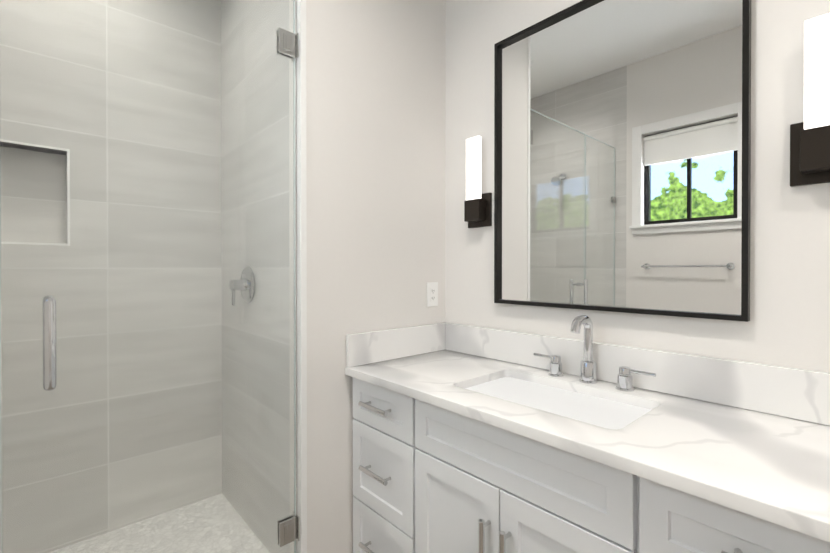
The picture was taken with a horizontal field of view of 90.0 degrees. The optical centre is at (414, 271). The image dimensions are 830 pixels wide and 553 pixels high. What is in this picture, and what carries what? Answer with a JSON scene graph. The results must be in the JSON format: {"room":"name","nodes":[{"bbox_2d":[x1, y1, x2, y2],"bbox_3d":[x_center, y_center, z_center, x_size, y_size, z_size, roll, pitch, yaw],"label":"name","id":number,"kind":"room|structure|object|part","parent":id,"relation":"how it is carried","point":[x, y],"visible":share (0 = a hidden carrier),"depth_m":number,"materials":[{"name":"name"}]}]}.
{"room":"bathroom","nodes":[
{"label":"bathroom","id":0,"kind":"room"},
{"bbox_2d":[0,0,221,552],"bbox_3d":[-1.253,-0.194,2.146,2.240,3.000,0.120,0,0,-42],"label":"wall","id":1,"kind":"structure","parent":0,"point":[30,461],"depth_m":1.94,"materials":[{"name":"tile"}]},
{"bbox_2d":[1,146,66,243],"bbox_3d":[-1.728,-0.325,1.792,0.360,0.425,0.050,0,0,-42],"label":"wall niche","id":2,"kind":"object","parent":1,"relation":"attached to","point":[53,170],"depth_m":1.81,"materials":[{"name":"tile"}]},
{"bbox_2d":[0,139,69,245],"bbox_3d":[-1.681,-0.325,1.739,0.358,0.423,0.092,0,0,-42],"label":"trim","id":3,"kind":"structure","parent":1,"relation":"attached to","point":[68,181],"depth_m":1.80,"materials":[{"name":"paint"}]},
{"bbox_2d":[221,0,289,552],"bbox_3d":[-0.727,-0.193,1.980,0.120,3.000,0.830,0,0,-42],"label":"wall","id":4,"kind":"structure","parent":0,"point":[236,183],"depth_m":1.88,"materials":[{"name":"tile"}]},
{"bbox_2d":[229,266,254,305],"bbox_3d":[-0.816,0.066,1.930,0.078,0.182,0.174,0,0,-42],"label":"shower valve","id":5,"kind":"object","parent":4,"relation":"attached to","point":[246,280],"depth_m":1.91,"materials":[{"name":"silver metal"}]},
{"bbox_2d":[289,0,445,552],"bbox_3d":[-0.171,-0.193,1.855,0.780,3.000,0.100,0,0,-42],"label":"wall","id":6,"kind":"structure","parent":0,"point":[375,125],"depth_m":1.72,"materials":[{"name":"paint"}]},
{"bbox_2d":[297,0,306,552],"bbox_3d":[-0.429,-0.266,1.572,0.023,2.850,0.032,0,0,-42],"label":"trim","id":7,"kind":"structure","parent":6,"relation":"attached to","point":[301,308],"depth_m":1.56,"materials":[{"name":"paint"}]},
{"bbox_2d":[346,323,444,366],"bbox_3d":[-0.065,0.321,1.869,0.563,0.131,0.019,0,0,-42],"label":"backsplash","id":8,"kind":"structure","parent":6,"relation":"attached to","point":[373,346],"depth_m":1.83,"materials":[{"name":"white stone"}]},
{"bbox_2d":[427,282,437,306],"bbox_3d":[0.085,0.111,2.013,0.072,0.116,0.007,0,0,-42],"label":"electrical outlet","id":9,"kind":"object","parent":6,"relation":"attached to","point":[432,293],"visible":1,"depth_m":2.01,"materials":[{"name":"plastic"}]},
{"bbox_2d":[445,323,829,426],"bbox_3d":[0.674,0.323,1.483,0.019,0.131,1.582,0,0,-42],"label":"backsplash","id":10,"kind":"structure","parent":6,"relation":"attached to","point":[796,393],"depth_m":1.27,"materials":[{"name":"white stone"}]},
{"bbox_2d":[445,0,829,372],"bbox_3d":[0.839,-0.190,1.406,0.120,3.001,4.020,0,0,-42],"label":"wall","id":11,"kind":"structure","parent":0,"point":[787,324],"depth_m":1.19,"materials":[{"name":"paint"}]},
{"bbox_2d":[464,136,491,227],"bbox_3d":[0.278,-0.404,1.888,0.064,0.400,0.130,0,0,-42],"label":"sconce","id":12,"kind":"object","parent":11,"relation":"attached to","point":[477,208],"visible":1,"depth_m":1.86,"materials":[{"name":"brown metal"}]},
{"bbox_3d":[0.265,-0.464,1.876,0.022,0.280,0.074,0,0,-42],"label":"lamp shade","id":13,"kind":"part","parent":12,"relation":"part of","materials":[{"name":"white glass"}]},
{"bbox_2d":[494,0,750,321],"bbox_3d":[0.651,-0.426,1.498,0.030,1.130,0.878,0,0,-42],"label":"mirror","id":14,"kind":"object","parent":11,"relation":"attached to","point":[622,155],"visible":0.96,"depth_m":1.42,"materials":[{"name":"black mirror"}]},
{"bbox_2d":[790,13,829,186],"bbox_3d":[1.037,-0.433,1.044,0.064,0.410,0.143,0,0,-42],"label":"sconce","id":15,"kind":"object","parent":11,"relation":"attached to","point":[810,150],"visible":1,"depth_m":1.04,"materials":[{"name":"brown metal"}]},
{"bbox_3d":[1.024,-0.499,1.032,0.022,0.277,0.081,0,0,-42],"label":"lamp shade","id":16,"kind":"part","parent":15,"relation":"part of","materials":[{"name":"white glass"}]},
{"bbox_3d":[0.007,1.364,0.665,2.360,0.100,4.020,0,0,-42],"label":"floor","id":17,"kind":"structure","parent":0,"visible":0},
{"bbox_2d":[49,493,269,552],"bbox_3d":[-1.270,1.259,1.500,1.340,0.100,0.830,0,0,-42],"label":"shower floor","id":18,"kind":"structure","parent":17,"relation":"on","point":[222,543],"depth_m":1.90,"materials":[{"name":"tile"}]},
{"bbox_2d":[345,371,829,552],"bbox_3d":[0.457,0.865,1.294,0.600,0.890,1.577,0,0,-42],"label":"bathroom vanity","id":19,"kind":"object","parent":17,"relation":"on","point":[470,439],"depth_m":1.13,"materials":[{"name":"paint"}]},
{"bbox_2d":[345,351,829,534],"bbox_3d":[0.463,0.405,1.294,0.587,0.030,1.582,0,0,-42],"label":"countertop","id":20,"kind":"structure","parent":19,"relation":"on","point":[775,464],"depth_m":1.00,"materials":[{"name":"white stone"}]},
{"bbox_2d":[457,371,656,430],"bbox_3d":[0.432,0.494,1.339,0.390,0.172,0.620,0,0,-42],"label":"sink","id":21,"kind":"object","parent":20,"relation":"in","point":[597,407],"depth_m":1.36,"materials":[{"name":"white ceramic"}]},
{"bbox_2d":[533,315,656,390],"bbox_3d":[0.582,0.271,1.439,0.142,0.238,0.432,0,0,-42],"label":"faucet","id":22,"kind":"object","parent":20,"relation":"on","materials":[{"name":"silver metal"}]},
{"bbox_3d":[-0.944,1.236,1.137,1.336,0.150,0.145,0,0,-42],"label":"shower curb","id":23,"kind":"object","parent":17,"relation":"on","visible":0},
{"bbox_2d":[0,0,299,552],"bbox_3d":[-0.949,0.065,1.137,1.337,2.188,0.137,0,0,-42],"label":"glass","id":24,"kind":"object","parent":23,"relation":"on","point":[287,46],"visible":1,"depth_m":1.27,"materials":[{"name":"clear glass"}]},
{"bbox_3d":[-0.979,0.187,1.111,0.028,0.243,0.137,0,0,-42],"label":"handle","id":25,"kind":"part","parent":24,"relation":"part of","materials":[{"name":"silver metal"}]}
]}

